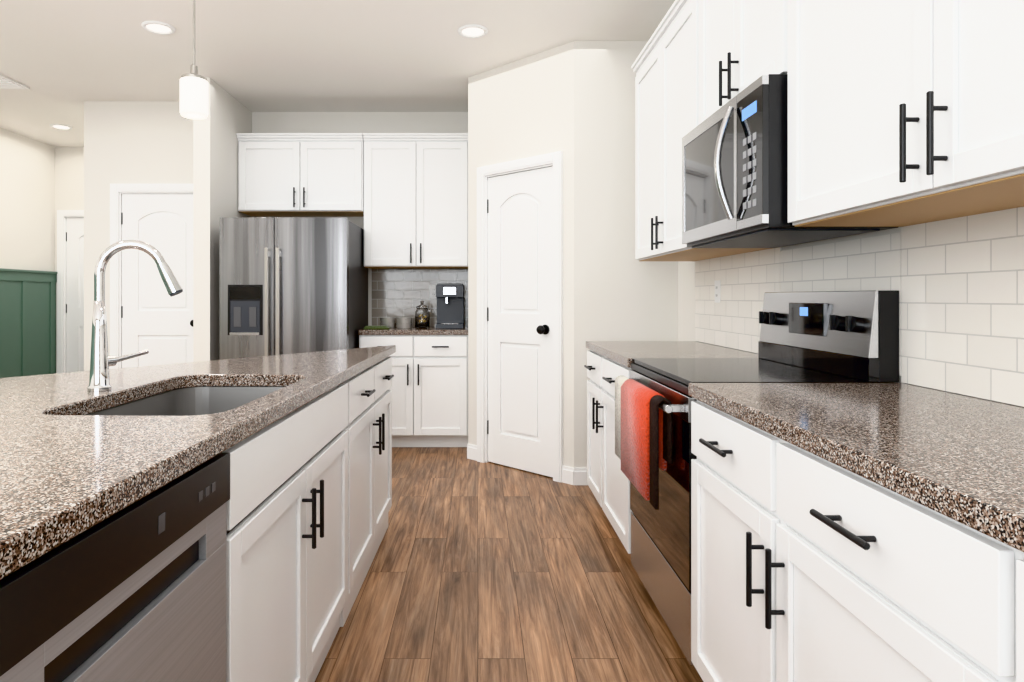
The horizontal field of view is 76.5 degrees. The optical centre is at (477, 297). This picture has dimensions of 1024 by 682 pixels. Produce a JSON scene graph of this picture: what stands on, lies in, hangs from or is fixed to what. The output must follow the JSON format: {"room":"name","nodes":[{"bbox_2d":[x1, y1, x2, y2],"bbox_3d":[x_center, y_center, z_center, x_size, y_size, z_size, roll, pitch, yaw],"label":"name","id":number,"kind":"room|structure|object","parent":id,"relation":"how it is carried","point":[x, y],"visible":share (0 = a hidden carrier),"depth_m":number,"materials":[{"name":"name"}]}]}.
{"room":"kitchen","nodes":[
{"label":"kitchen","id":0,"kind":"room"},
{"bbox_2d":[0,128,54,271],"bbox_3d":[-4.550,-0.215,2.650,0.100,2.770,8.700,0,0,0],"label":"wall","id":1,"kind":"structure","parent":0,"point":[27,203],"depth_m":6.47,"materials":[{"name":"white paint"}]},
{"bbox_2d":[0,268,56,377],"bbox_3d":[-4.480,0.450,2.650,0.040,1.440,8.500,0,0,0],"label":"wainscoting","id":2,"kind":"structure","parent":1,"relation":"attached to","point":[27,322],"depth_m":6.45,"materials":[{"name":"green wood"}]},
{"bbox_2d":[55,147,83,372],"bbox_3d":[-3.860,-0.215,6.950,1.280,2.770,0.100,0,0,0],"label":"wall","id":3,"kind":"structure","parent":0,"point":[69,178],"depth_m":6.90,"materials":[{"name":"white paint"}]},
{"bbox_2d":[57,210,83,372],"bbox_3d":[-4.045,0.122,6.938,0.842,2.096,0.124,0,0,0],"label":"door frame","id":4,"kind":"structure","parent":3,"relation":"attached to","point":[62,215],"depth_m":6.88,"materials":[{"name":"white wood"}]},
{"bbox_2d":[66,218,83,372],"bbox_3d":[-4.051,0.159,6.894,0.693,2.007,0.107,0,0,0],"label":"door","id":5,"kind":"structure","parent":3,"relation":"in","point":[74,294],"depth_m":6.91,"materials":[{"name":"white wood"}]},
{"bbox_2d":[84,102,95,370],"bbox_3d":[-3.170,-0.215,6.100,0.100,2.770,1.600,0,0,0],"label":"wall","id":6,"kind":"structure","parent":0,"point":[89,187],"depth_m":5.30,"materials":[{"name":"white paint"}]},
{"bbox_2d":[96,102,192,368],"bbox_3d":[-2.595,-0.215,5.350,1.050,2.770,0.100,0,0,0],"label":"wall","id":7,"kind":"structure","parent":0,"point":[144,142],"depth_m":5.30,"materials":[{"name":"white paint"}]},
{"bbox_2d":[110,184,192,368],"bbox_3d":[-2.575,0.122,5.338,0.842,2.096,0.124,0,0,0],"label":"door frame","id":8,"kind":"structure","parent":7,"relation":"attached to","point":[117,191],"depth_m":5.28,"materials":[{"name":"white wood"}]},
{"bbox_2d":[121,194,192,367],"bbox_3d":[-2.582,0.159,5.293,0.693,2.007,0.107,0,0,0],"label":"door","id":9,"kind":"structure","parent":7,"relation":"in","point":[157,320],"depth_m":5.32,"materials":[{"name":"white wood"}]},
{"bbox_2d":[193,77,251,361],"bbox_3d":[-2.010,-0.215,5.160,0.120,2.770,0.880,0,0,0],"label":"wall","id":10,"kind":"structure","parent":0,"point":[215,159],"depth_m":4.75,"materials":[{"name":"white paint"}]},
{"bbox_2d":[0,0,674,146],"bbox_3d":[-1.625,-1.630,2.650,5.950,0.060,8.700,0,0,0],"label":"ceiling","id":11,"kind":"structure","parent":0,"point":[63,60],"depth_m":4.17,"materials":[{"name":"white paint"}]},
{"bbox_2d":[0,74,29,88],"bbox_3d":[-3.585,-1.591,4.785,0.330,0.015,0.330,0,0,0],"label":"ceiling vent","id":12,"kind":"object","parent":11,"relation":"in","point":[6,82],"visible":1,"depth_m":4.84,"materials":[{"name":"white metal"}]},
{"bbox_2d":[50,124,72,129],"bbox_3d":[-3.900,-1.593,6.070,0.184,0.011,0.184,0,0,0],"label":"recessed light","id":13,"kind":"object","parent":11,"relation":"in","point":[61,126],"visible":1,"depth_m":6.06,"materials":[{"name":"white plastic"}]},
{"bbox_2d":[141,21,175,34],"bbox_3d":[-1.890,-1.593,3.840,0.184,0.011,0.184,0,0,0],"label":"recessed light","id":14,"kind":"object","parent":11,"relation":"in","point":[159,27],"visible":1,"depth_m":3.84,"materials":[{"name":"white"}]},
{"bbox_2d":[180,0,207,118],"bbox_3d":[-1.050,-1.133,2.400,0.120,0.931,0.120,0,0,0],"label":"pendant light","id":15,"kind":"object","parent":11,"relation":"hanging from","point":[193,94],"visible":1,"depth_m":2.37,"materials":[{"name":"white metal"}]},
{"bbox_2d":[458,24,487,37],"bbox_3d":[-0.030,-1.593,3.890,0.184,0.011,0.184,0,0,0],"label":"recessed light","id":16,"kind":"object","parent":11,"relation":"in","point":[472,31],"visible":1,"depth_m":3.88,"materials":[{"name":"white plastic"}]},
{"bbox_2d":[252,112,467,325],"bbox_3d":[-0.410,-0.215,5.650,3.320,2.770,0.100,0,0,0],"label":"wall","id":17,"kind":"structure","parent":0,"point":[359,122],"depth_m":5.60,"materials":[{"name":"white paint"}]},
{"bbox_2d":[237,137,363,216],"bbox_3d":[-1.440,-0.995,5.424,1.016,0.589,0.348,0,0,0],"label":"upper cabinet","id":18,"kind":"object","parent":17,"relation":"attached to","point":[278,176],"depth_m":5.26,"materials":[{"name":"white wood"}]},
{"bbox_2d":[352,137,467,268],"bbox_3d":[-0.536,-0.769,5.424,0.927,1.040,0.348,0,0,0],"label":"upper cabinet","id":19,"kind":"object","parent":17,"relation":"attached to","point":[405,195],"depth_m":5.26,"materials":[{"name":"white wood"}]},
{"bbox_2d":[372,269,467,325],"bbox_3d":[-0.493,0.001,5.593,0.843,0.497,0.009,0,0,0],"label":"backsplash","id":20,"kind":"structure","parent":17,"relation":"attached to","point":[399,293],"depth_m":5.59,"materials":[{"name":"tile"}]},
{"bbox_2d":[430,285,436,298],"bbox_3d":[-0.380,-0.045,5.585,0.070,0.114,0.008,0,0,0],"label":"electrical outlet","id":21,"kind":"object","parent":20,"relation":"attached to","point":[432,291],"visible":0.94,"depth_m":5.58,"materials":[{"name":"white plastic"}]},
{"bbox_2d":[315,447,702,681],"bbox_3d":[-1.625,1.200,2.650,5.950,0.060,8.700,0,0,0],"label":"floor","id":22,"kind":"structure","parent":0,"point":[486,572],"depth_m":2.57,"materials":[{"name":"brown wood"}]},
{"bbox_2d":[0,453,229,681],"bbox_3d":[-0.776,0.732,0.947,0.598,0.876,0.596,0,0,1],"label":"dishwasher","id":23,"kind":"object","parent":22,"relation":"on","point":[135,591],"visible":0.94,"depth_m":0.92,"materials":[{"name":"grey metal"}]},
{"bbox_2d":[221,439,244,632],"bbox_3d":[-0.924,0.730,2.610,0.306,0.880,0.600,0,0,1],"label":"base cabinet","id":24,"kind":"object","parent":22,"relation":"on","point":[235,507],"depth_m":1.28,"materials":[{"name":"white wood"}]},
{"bbox_2d":[219,217,367,359],"bbox_3d":[-1.391,0.300,5.066,0.909,1.740,0.988,0,0,0],"label":"refrigerator","id":25,"kind":"object","parent":22,"relation":"on","point":[290,285],"visible":0.5,"depth_m":4.63,"materials":[{"name":"grey metal"}]},
{"bbox_2d":[245,357,393,644],"bbox_3d":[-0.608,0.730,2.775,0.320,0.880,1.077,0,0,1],"label":"base cabinet","id":26,"kind":"object","parent":22,"relation":"on","point":[303,542],"depth_m":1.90,"materials":[{"name":"white wood"}]},
{"bbox_2d":[0,345,395,578],"bbox_3d":[-1.055,0.270,1.186,1.160,0.039,4.448,0,0,1],"label":"countertop","id":27,"kind":"structure","parent":26,"relation":"on","point":[70,468],"depth_m":1.21,"materials":[{"name":"stone"}]},
{"bbox_2d":[87,240,182,391],"bbox_3d":[-0.925,0.046,1.790,0.237,0.405,0.156,0,0,1],"label":"faucet","id":28,"kind":"object","parent":27,"relation":"on","point":[101,361],"visible":1,"depth_m":1.74,"materials":[{"name":"silver metal"}]},
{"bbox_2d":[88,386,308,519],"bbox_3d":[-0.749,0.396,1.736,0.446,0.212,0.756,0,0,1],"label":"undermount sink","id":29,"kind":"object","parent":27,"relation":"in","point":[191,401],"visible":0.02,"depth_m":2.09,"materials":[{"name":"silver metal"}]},
{"bbox_2d":[359,335,467,446],"bbox_3d":[-0.493,0.730,5.265,0.843,0.880,0.666,0,0,0],"label":"base cabinet","id":30,"kind":"object","parent":22,"relation":"on","point":[429,387],"visible":0.69,"depth_m":4.98,"materials":[{"name":"white wood"}]},
{"bbox_2d":[358,326,467,334],"bbox_3d":[-0.493,0.270,5.282,0.843,0.039,0.633,0,0,0],"label":"countertop","id":31,"kind":"structure","parent":30,"relation":"on","point":[430,330],"depth_m":4.96,"materials":[{"name":"stone"}]},
{"bbox_2d":[364,326,390,328],"bbox_3d":[-0.800,0.238,5.160,0.200,0.022,0.120,0,0,0],"label":"folded cloth","id":32,"kind":"object","parent":31,"relation":"on","point":[376,327],"visible":1,"depth_m":5.10,"materials":[{"name":"green fabric"}]},
{"bbox_2d":[380,317,411,327],"bbox_3d":[-0.665,0.208,5.275,0.280,0.082,0.132,0,0,20],"label":"tins","id":33,"kind":"object","parent":31,"relation":"on","point":[400,323],"visible":0.92,"depth_m":5.23,"materials":[{"name":"white metal"}]},
{"bbox_2d":[415,301,428,327],"bbox_3d":[-0.450,0.139,5.250,0.116,0.220,0.116,0,0,0],"label":"candy jar","id":34,"kind":"object","parent":31,"relation":"on","point":[421,316],"visible":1,"depth_m":5.20,"materials":[{"name":"clear glass"}]},
{"bbox_2d":[436,283,463,328],"bbox_3d":[-0.225,0.069,5.287,0.220,0.360,0.266,0,0,0],"label":"coffee maker","id":35,"kind":"object","parent":31,"relation":"on","point":[450,305],"visible":1,"depth_m":5.27,"materials":[{"name":"grey plastic"}]},
{"bbox_2d":[584,350,595,497],"bbox_3d":[0.934,0.730,3.442,0.628,0.880,0.517,0,0,0],"label":"base cabinet","id":36,"kind":"object","parent":22,"relation":"on","point":[591,355],"depth_m":3.56,"materials":[{"name":"white wood"}]},
{"bbox_2d":[596,353,630,553],"bbox_3d":[0.934,0.730,2.990,0.628,0.880,0.655,0,0,0],"label":"base cabinet","id":37,"kind":"object","parent":22,"relation":"on","point":[612,485],"depth_m":3.08,"materials":[{"name":"white wood"}]},
{"bbox_2d":[691,400,747,681],"bbox_3d":[0.934,0.730,1.595,0.628,0.880,0.605,0,0,0],"label":"base cabinet","id":38,"kind":"object","parent":22,"relation":"on","point":[719,440],"depth_m":1.68,"materials":[{"name":"white wood"}]},
{"bbox_2d":[629,291,898,678],"bbox_3d":[0.898,0.575,2.280,0.680,1.190,0.750,0,0,0],"label":"range","id":39,"kind":"object","parent":22,"relation":"on","point":[832,337],"visible":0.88,"depth_m":2.10,"materials":[{"name":"grey metal"}]},
{"bbox_2d":[615,375,628,459],"bbox_3d":[0.570,0.465,2.502,0.052,0.311,0.145,0,0,0],"label":"hanging towel","id":40,"kind":"object","parent":39,"relation":"hanging from","point":[620,380],"visible":0.46,"depth_m":2.51,"materials":[{"name":"white fabric"}]},
{"bbox_2d":[621,379,666,499],"bbox_3d":[0.567,0.475,2.243,0.066,0.340,0.365,0,0,0],"label":"hanging towel","id":41,"kind":"object","parent":39,"relation":"hanging from","point":[636,396],"visible":0.79,"depth_m":2.17,"materials":[{"name":"red fabric"}]},
{"bbox_2d":[650,395,672,509],"bbox_3d":[0.570,0.479,2.020,0.052,0.341,0.070,0,0,0],"label":"hanging towel","id":42,"kind":"object","parent":39,"relation":"hanging from","point":[656,401],"visible":0.96,"depth_m":2.00,"materials":[{"name":"fabric"}]},
{"bbox_2d":[748,424,943,681],"bbox_3d":[0.934,0.730,1.060,0.628,0.880,0.734,0,0,0],"label":"base cabinet","id":43,"kind":"object","parent":22,"relation":"on","point":[806,566],"depth_m":1.13,"materials":[{"name":"white wood"}]},
{"bbox_2d":[586,341,1023,551],"bbox_3d":[0.931,0.270,1.330,0.633,0.039,4.740,0,0,0],"label":"countertop","id":44,"kind":"structure","parent":43,"relation":"on","point":[957,457],"depth_m":1.23,"materials":[{"name":"stone"}]},
{"bbox_2d":[944,515,1023,681],"bbox_3d":[0.934,0.730,0.310,0.628,0.880,1.034,0,0,0],"label":"base cabinet","id":45,"kind":"object","parent":22,"relation":"on","point":[984,575],"depth_m":0.80,"materials":[{"name":"white wood"}]},
{"bbox_2d":[468,41,573,467],"bbox_3d":[0.300,-0.215,4.420,0.948,2.770,0.100,0,0,45],"label":"wall","id":46,"kind":"structure","parent":0,"point":[521,108],"depth_m":4.31,"materials":[{"name":"white paint"}]},
{"bbox_2d":[477,151,562,481],"bbox_3d":[0.300,0.122,4.404,0.755,2.096,0.124,0,0,45],"label":"door frame","id":47,"kind":"structure","parent":46,"relation":"attached to","point":[553,159],"depth_m":4.32,"materials":[{"name":"white wood"}]},
{"bbox_2d":[487,166,552,476],"bbox_3d":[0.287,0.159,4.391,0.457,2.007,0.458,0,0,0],"label":"pantry door","id":48,"kind":"structure","parent":46,"relation":"in","point":[520,321],"depth_m":4.38,"materials":[{"name":"white wood"}]},
{"bbox_2d":[574,41,677,467],"bbox_3d":[0.925,-0.215,4.100,0.650,2.770,0.100,0,0,0],"label":"wall","id":49,"kind":"structure","parent":0,"point":[621,293],"depth_m":4.05,"materials":[{"name":"white paint"}]},
{"bbox_2d":[467,444,587,484],"bbox_3d":[-1.183,1.117,5.300,4.891,0.105,3.200,0,0,0],"label":"baseboard","id":50,"kind":"structure","parent":49,"relation":"attached to","point":[573,476],"depth_m":4.06,"materials":[{"name":"white wood"}]},
{"bbox_2d":[678,227,901,382],"bbox_3d":[1.300,-0.215,2.650,0.100,2.770,8.700,0,0,0],"label":"wall","id":51,"kind":"structure","parent":0,"point":[686,300],"depth_m":3.81,"materials":[{"name":"white paint"}]},
{"bbox_2d":[631,0,770,260],"bbox_3d":[1.074,-0.749,3.155,0.348,1.080,1.129,0,0,0],"label":"upper cabinet","id":52,"kind":"object","parent":51,"relation":"attached to","point":[667,74],"depth_m":3.13,"materials":[{"name":"white wood"}]},
{"bbox_2d":[699,0,782,123],"bbox_3d":[1.074,-0.975,2.280,0.348,0.629,0.756,0,0,0],"label":"upper cabinet","id":53,"kind":"object","parent":51,"relation":"attached to","point":[741,41],"depth_m":2.26,"materials":[{"name":"white wood"}]},
{"bbox_2d":[682,74,897,247],"bbox_3d":[1.002,-0.427,2.280,0.468,0.457,0.750,0,0,0],"label":"microwave","id":54,"kind":"object","parent":53,"relation":"attached to","point":[735,172],"visible":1,"depth_m":2.08,"materials":[{"name":"silver metal"}]},
{"bbox_2d":[695,207,1023,406],"bbox_3d":[1.244,0.021,1.330,0.009,0.457,4.740,0,0,0],"label":"backsplash","id":55,"kind":"structure","parent":51,"relation":"attached to","point":[957,283],"depth_m":1.78,"materials":[{"name":"tile"}]},
{"bbox_2d":[715,280,720,302],"bbox_3d":[1.235,-0.030,3.345,0.008,0.114,0.070,0,0,0],"label":"electrical outlet","id":56,"kind":"object","parent":55,"relation":"attached to","point":[717,291],"visible":1,"depth_m":3.32,"materials":[{"name":"white plastic"}]},
{"bbox_2d":[783,0,1023,226],"bbox_3d":[1.074,-0.749,1.286,0.348,1.080,1.366,0,0,0],"label":"upper cabinet","id":57,"kind":"object","parent":51,"relation":"attached to","point":[902,113],"depth_m":1.42,"materials":[{"name":"white wood"}]}
]}

